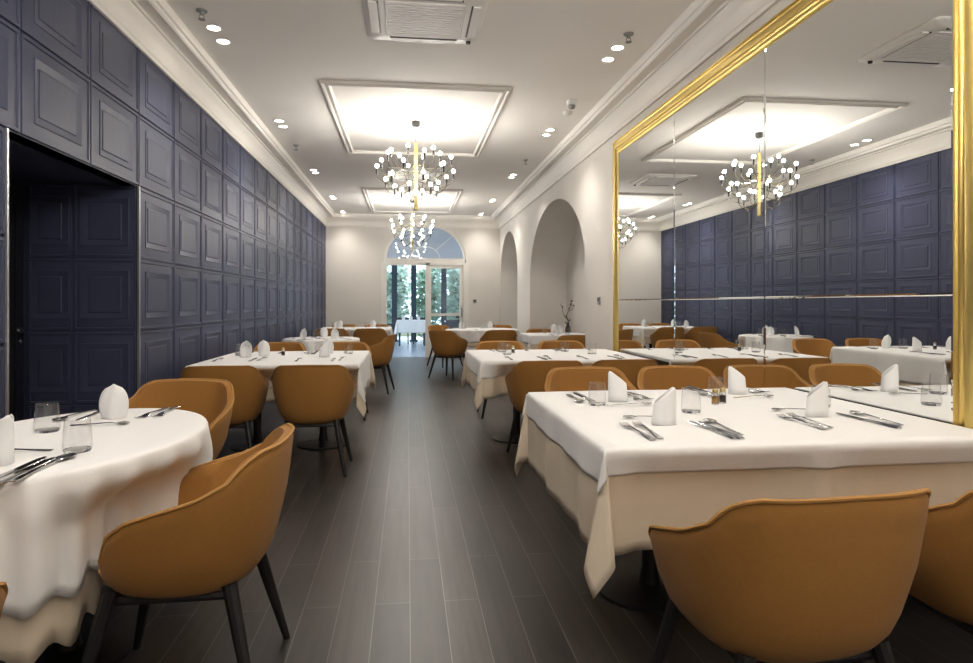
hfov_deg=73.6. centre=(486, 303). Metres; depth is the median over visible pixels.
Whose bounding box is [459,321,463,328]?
folded napkin
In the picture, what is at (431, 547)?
floor
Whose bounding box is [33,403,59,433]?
tumbler
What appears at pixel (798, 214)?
wall mirror
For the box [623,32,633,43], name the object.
sprinkler head
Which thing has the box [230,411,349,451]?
dining table
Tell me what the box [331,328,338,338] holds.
folded napkin
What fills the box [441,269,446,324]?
post
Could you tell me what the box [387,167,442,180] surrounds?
air conditioner
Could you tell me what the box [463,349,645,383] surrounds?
tablecloth
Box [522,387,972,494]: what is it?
tablecloth
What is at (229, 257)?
wall
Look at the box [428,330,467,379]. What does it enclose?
tub chair
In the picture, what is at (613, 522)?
cloth
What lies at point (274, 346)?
tub chair
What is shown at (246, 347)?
folded napkin
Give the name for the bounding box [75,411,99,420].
table knife
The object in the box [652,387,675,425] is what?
folded napkin
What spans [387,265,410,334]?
shrub
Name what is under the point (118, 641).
dining table
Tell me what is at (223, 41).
recessed light
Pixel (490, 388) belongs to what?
cloth
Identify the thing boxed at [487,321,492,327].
folded napkin
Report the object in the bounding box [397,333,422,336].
ground
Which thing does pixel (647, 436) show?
fork
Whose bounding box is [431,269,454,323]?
shrub
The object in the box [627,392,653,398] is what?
fork
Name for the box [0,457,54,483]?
table knife
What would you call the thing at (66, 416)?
spoon
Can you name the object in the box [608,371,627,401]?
folded napkin
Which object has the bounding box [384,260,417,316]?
shrub
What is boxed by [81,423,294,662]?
tub chair
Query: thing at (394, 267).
post
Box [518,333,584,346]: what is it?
tablecloth
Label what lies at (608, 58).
recessed light
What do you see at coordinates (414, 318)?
chair
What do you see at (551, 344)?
tub chair
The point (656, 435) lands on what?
fork
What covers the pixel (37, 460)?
table knife
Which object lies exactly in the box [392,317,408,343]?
chair
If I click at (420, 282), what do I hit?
shrub
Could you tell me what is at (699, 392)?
spoon
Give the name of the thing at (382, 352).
tub chair
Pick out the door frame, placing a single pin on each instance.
(383, 264)
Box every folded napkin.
[0,414,13,465]
[99,384,128,419]
[240,340,251,356]
[258,340,269,355]
[300,328,306,338]
[319,341,329,356]
[320,327,327,336]
[322,338,333,352]
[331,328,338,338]
[334,321,339,327]
[370,320,375,326]
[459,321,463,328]
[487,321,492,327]
[551,324,556,332]
[556,325,562,334]
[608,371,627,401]
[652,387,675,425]
[728,366,746,394]
[805,381,827,416]
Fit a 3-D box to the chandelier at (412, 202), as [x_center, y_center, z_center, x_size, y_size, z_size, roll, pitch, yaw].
[-1.401,-1.488,12.271,0.859,0.965,0.834,0,0,-27]
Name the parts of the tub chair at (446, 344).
leg, seat frame, leg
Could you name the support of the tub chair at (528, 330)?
on the floor
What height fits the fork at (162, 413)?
0.010 m
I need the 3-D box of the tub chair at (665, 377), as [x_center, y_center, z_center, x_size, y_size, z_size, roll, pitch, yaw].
[1.273,0.808,4.115,0.598,0.790,0.549,0,0,-7]
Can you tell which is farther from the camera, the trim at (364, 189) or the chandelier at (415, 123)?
the trim at (364, 189)
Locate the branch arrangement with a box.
[561,301,574,332]
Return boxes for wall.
[0,0,325,419]
[326,226,499,349]
[500,0,793,350]
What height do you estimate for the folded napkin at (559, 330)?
0.141 m
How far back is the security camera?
6.26 m
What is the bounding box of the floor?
[81,337,972,662]
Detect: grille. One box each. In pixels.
[384,0,465,38]
[397,172,432,179]
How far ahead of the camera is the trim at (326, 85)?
6.16 m
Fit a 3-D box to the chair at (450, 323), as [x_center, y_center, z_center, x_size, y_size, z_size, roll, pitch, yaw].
[-0.855,0.821,17.391,0.556,0.801,0.545,0,0,-7]
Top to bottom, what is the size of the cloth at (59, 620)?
0.505 m
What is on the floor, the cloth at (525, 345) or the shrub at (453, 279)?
the shrub at (453, 279)
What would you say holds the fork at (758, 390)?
on the tablecloth at (593, 437)
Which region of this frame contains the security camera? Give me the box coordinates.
[567,99,576,109]
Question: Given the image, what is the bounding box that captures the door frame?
[381,262,468,357]
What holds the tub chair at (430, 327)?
on the floor
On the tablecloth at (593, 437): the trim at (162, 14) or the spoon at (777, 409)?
the spoon at (777, 409)
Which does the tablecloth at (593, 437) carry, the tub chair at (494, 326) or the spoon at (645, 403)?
the spoon at (645, 403)
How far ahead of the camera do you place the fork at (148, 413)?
2.61 m
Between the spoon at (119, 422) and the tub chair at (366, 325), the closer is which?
the spoon at (119, 422)
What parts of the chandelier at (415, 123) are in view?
stem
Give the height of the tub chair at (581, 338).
0.790 m
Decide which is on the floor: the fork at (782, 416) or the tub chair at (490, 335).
the tub chair at (490, 335)
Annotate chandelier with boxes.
[375,120,454,210]
[390,199,433,250]
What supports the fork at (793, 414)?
on the tablecloth at (593, 437)
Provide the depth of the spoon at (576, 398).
3.00 m
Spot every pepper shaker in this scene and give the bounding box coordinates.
[281,347,284,355]
[719,388,725,403]
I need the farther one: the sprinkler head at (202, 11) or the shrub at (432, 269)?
the shrub at (432, 269)
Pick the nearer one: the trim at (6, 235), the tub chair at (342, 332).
the trim at (6, 235)
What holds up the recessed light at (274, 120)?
in the ceiling
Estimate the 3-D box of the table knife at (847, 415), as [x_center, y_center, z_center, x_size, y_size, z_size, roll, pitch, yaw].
[1.464,0.446,2.505,0.027,0.006,0.327,0,0,-9]
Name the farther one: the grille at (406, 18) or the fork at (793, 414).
the grille at (406, 18)
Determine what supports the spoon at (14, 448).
on the tablecloth at (55, 520)
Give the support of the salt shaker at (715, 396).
on the tablecloth at (593, 437)
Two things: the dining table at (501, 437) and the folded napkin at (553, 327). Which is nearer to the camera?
the dining table at (501, 437)
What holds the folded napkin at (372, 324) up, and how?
on the tablecloth at (350, 330)
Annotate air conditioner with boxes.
[362,0,488,44]
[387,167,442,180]
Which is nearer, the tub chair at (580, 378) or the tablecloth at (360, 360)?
the tub chair at (580, 378)
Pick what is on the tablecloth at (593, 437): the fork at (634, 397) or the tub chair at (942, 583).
the fork at (634, 397)
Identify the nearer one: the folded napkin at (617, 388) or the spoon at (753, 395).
the folded napkin at (617, 388)
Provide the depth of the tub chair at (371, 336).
11.10 m
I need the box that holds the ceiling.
[165,0,694,215]
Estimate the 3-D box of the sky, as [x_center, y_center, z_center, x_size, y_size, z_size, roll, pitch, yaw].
[-1.198,-1.800,18.148,14.000,0.760,6.680,0,0,-7]
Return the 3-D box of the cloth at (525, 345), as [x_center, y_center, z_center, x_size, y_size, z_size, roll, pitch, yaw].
[1.033,0.632,9.816,1.024,0.358,0.964,0,0,-7]
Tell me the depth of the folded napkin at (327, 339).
5.92 m
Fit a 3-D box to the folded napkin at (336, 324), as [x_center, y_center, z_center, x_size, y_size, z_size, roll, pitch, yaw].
[-2.731,0.380,11.856,0.103,0.141,0.059,0,0,-7]
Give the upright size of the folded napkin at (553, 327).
0.141 m
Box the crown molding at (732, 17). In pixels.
[87,0,779,228]
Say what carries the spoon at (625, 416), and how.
on the tablecloth at (593, 437)
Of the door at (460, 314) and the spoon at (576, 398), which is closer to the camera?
the spoon at (576, 398)
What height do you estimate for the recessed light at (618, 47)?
0.008 m
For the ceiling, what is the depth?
5.73 m
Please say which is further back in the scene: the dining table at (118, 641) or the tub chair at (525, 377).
the tub chair at (525, 377)
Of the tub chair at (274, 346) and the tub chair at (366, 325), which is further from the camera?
the tub chair at (366, 325)
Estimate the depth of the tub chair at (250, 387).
4.46 m
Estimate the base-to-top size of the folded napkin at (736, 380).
0.139 m
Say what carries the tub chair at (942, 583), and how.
on the floor
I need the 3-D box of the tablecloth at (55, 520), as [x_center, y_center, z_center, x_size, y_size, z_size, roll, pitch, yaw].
[-1.429,0.631,2.214,0.903,0.363,1.280,0,0,-7]
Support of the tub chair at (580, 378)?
on the floor
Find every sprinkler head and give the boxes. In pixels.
[196,8,207,20]
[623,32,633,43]
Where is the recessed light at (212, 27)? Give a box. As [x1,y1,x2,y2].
[205,24,221,31]
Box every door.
[3,183,28,421]
[430,265,462,355]
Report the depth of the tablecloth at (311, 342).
8.15 m
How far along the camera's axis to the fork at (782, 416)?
2.45 m
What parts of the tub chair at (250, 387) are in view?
seat frame, leg, leg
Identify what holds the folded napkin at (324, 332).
on the tablecloth at (311, 342)
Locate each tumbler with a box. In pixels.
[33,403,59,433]
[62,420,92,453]
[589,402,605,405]
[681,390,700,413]
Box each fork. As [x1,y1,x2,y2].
[134,407,169,417]
[151,406,179,416]
[619,422,655,439]
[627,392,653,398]
[627,393,643,399]
[632,421,663,438]
[746,387,769,391]
[776,414,827,429]
[786,413,833,427]
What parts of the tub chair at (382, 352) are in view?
leg, leg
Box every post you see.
[392,265,398,341]
[410,265,417,341]
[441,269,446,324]
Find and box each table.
[0,624,133,662]
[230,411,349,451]
[399,333,424,345]
[492,406,520,443]
[599,550,668,613]
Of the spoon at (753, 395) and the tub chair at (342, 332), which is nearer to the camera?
the spoon at (753, 395)
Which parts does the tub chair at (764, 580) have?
leg, leg, seat frame, leg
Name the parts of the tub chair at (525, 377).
leg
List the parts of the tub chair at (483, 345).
leg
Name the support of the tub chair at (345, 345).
on the floor
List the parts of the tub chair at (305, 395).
seat frame, leg, leg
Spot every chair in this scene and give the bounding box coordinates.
[0,582,7,617]
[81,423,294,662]
[128,378,233,460]
[179,365,268,448]
[253,342,305,351]
[271,365,355,477]
[314,328,349,336]
[318,341,371,420]
[331,324,356,326]
[353,328,387,370]
[363,324,388,326]
[369,334,395,393]
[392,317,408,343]
[413,317,424,343]
[427,325,462,367]
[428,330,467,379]
[446,320,458,327]
[475,341,523,418]
[480,330,516,341]
[487,325,512,327]
[505,360,582,451]
[526,329,550,332]
[538,340,585,348]
[544,366,636,511]
[557,335,584,345]
[592,359,657,389]
[637,365,727,389]
[648,488,930,662]
[851,489,972,662]
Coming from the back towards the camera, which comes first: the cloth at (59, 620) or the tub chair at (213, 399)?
the tub chair at (213, 399)
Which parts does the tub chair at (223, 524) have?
leg, leg, seat frame, leg, leg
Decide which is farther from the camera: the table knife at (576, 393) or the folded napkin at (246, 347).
the folded napkin at (246, 347)
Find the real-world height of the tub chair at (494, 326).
0.790 m
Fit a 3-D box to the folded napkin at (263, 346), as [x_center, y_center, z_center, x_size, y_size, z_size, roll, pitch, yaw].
[-1.936,0.380,5.649,0.103,0.141,0.059,0,0,-7]
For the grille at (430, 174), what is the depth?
9.81 m
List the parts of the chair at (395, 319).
backrest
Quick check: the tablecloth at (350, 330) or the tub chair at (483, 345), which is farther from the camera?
the tablecloth at (350, 330)
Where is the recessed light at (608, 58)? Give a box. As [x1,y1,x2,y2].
[601,56,614,61]
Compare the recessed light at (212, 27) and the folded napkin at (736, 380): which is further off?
the recessed light at (212, 27)
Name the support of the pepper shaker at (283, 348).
on the tablecloth at (360, 360)
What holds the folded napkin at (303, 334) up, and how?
on the tablecloth at (311, 342)
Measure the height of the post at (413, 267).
2.640 m
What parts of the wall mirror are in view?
mirror pane, mirror pane, mirror pane, mirror pane, mirror pane, mirror pane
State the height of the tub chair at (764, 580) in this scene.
0.790 m
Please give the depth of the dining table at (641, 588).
2.68 m
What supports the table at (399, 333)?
on the floor
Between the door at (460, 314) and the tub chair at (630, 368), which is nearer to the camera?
the tub chair at (630, 368)
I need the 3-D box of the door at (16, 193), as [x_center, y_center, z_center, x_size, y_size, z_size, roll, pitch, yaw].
[-2.924,0.218,3.554,0.108,1.953,1.362,0,0,-7]
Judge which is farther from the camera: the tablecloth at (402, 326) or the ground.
the ground
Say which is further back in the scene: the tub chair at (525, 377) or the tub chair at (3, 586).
the tub chair at (525, 377)
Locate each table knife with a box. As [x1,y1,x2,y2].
[0,456,46,477]
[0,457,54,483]
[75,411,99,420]
[573,392,595,401]
[686,386,711,393]
[688,421,737,438]
[697,421,744,439]
[837,413,901,428]
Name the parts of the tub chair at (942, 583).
seat frame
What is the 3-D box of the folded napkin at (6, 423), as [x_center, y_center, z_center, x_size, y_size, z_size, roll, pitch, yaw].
[-1.380,0.381,1.827,0.094,0.139,0.052,0,0,-7]
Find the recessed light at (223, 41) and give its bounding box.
[215,38,230,44]
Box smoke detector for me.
[563,111,571,115]
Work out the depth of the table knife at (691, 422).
2.28 m
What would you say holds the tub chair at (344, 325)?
on the floor
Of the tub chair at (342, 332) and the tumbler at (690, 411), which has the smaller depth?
the tumbler at (690, 411)
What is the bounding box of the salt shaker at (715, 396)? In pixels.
[711,389,718,404]
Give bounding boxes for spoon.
[7,453,76,481]
[14,448,53,450]
[52,409,95,420]
[70,421,129,425]
[566,394,584,401]
[608,402,651,405]
[623,415,651,417]
[682,387,708,394]
[703,418,743,434]
[733,395,773,397]
[771,408,804,410]
[850,410,903,424]
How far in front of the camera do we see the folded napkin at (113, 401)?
2.53 m
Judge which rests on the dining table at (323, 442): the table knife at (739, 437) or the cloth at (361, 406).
the cloth at (361, 406)
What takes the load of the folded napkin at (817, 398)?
on the tablecloth at (593, 437)
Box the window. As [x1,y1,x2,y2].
[384,228,465,262]
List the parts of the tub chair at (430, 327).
leg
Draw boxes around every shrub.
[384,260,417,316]
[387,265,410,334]
[410,268,440,337]
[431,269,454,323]
[447,269,458,319]
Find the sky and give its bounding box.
[384,228,462,259]
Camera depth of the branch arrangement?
10.20 m
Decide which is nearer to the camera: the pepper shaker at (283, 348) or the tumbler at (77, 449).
the tumbler at (77, 449)
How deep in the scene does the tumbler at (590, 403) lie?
2.88 m
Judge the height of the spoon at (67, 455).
0.010 m
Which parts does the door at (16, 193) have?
handle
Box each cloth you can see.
[0,569,109,662]
[257,357,375,416]
[461,358,592,409]
[467,340,517,347]
[514,405,972,598]
[519,337,538,349]
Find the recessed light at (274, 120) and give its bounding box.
[273,119,284,122]
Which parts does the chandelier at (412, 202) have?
stem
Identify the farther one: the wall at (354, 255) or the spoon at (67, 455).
the wall at (354, 255)
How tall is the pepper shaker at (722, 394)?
0.070 m
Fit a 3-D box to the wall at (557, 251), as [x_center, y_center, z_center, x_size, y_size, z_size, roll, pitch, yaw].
[1.743,-0.400,6.216,0.800,3.200,17.320,0,0,-7]
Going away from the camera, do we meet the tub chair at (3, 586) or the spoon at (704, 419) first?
the tub chair at (3, 586)
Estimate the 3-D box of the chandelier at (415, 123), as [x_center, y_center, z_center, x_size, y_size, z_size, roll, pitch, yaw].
[-0.761,-1.488,7.009,0.859,0.965,0.834,0,0,-7]
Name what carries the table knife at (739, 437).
on the tablecloth at (593, 437)
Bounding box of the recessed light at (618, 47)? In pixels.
[610,44,624,50]
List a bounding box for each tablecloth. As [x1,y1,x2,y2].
[0,408,212,619]
[186,351,374,402]
[282,336,359,350]
[314,327,392,336]
[394,320,424,333]
[445,328,519,342]
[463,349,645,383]
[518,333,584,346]
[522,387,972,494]
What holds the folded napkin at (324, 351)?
on the tablecloth at (360, 360)
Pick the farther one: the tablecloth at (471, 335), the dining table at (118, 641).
the tablecloth at (471, 335)
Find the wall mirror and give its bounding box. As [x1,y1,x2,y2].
[613,0,972,428]
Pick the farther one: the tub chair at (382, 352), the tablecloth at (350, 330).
the tablecloth at (350, 330)
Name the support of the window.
in the wall at (354, 255)
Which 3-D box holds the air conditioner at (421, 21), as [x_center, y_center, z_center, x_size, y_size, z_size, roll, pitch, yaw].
[-0.421,-1.944,4.421,0.818,0.051,0.818,0,0,-7]
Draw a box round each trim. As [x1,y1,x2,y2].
[4,128,139,415]
[136,0,725,219]
[319,80,511,156]
[362,187,462,213]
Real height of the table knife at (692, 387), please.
0.006 m
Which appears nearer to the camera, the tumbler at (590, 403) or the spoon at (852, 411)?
the spoon at (852, 411)
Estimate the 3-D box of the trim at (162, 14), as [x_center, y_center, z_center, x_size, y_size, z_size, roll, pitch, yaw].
[-0.575,-1.927,5.934,3.830,0.086,17.280,0,0,-7]
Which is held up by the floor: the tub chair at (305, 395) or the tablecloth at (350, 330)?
the tub chair at (305, 395)
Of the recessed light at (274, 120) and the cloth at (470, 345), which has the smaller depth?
the recessed light at (274, 120)
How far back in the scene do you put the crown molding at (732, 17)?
5.48 m
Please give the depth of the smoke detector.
6.64 m

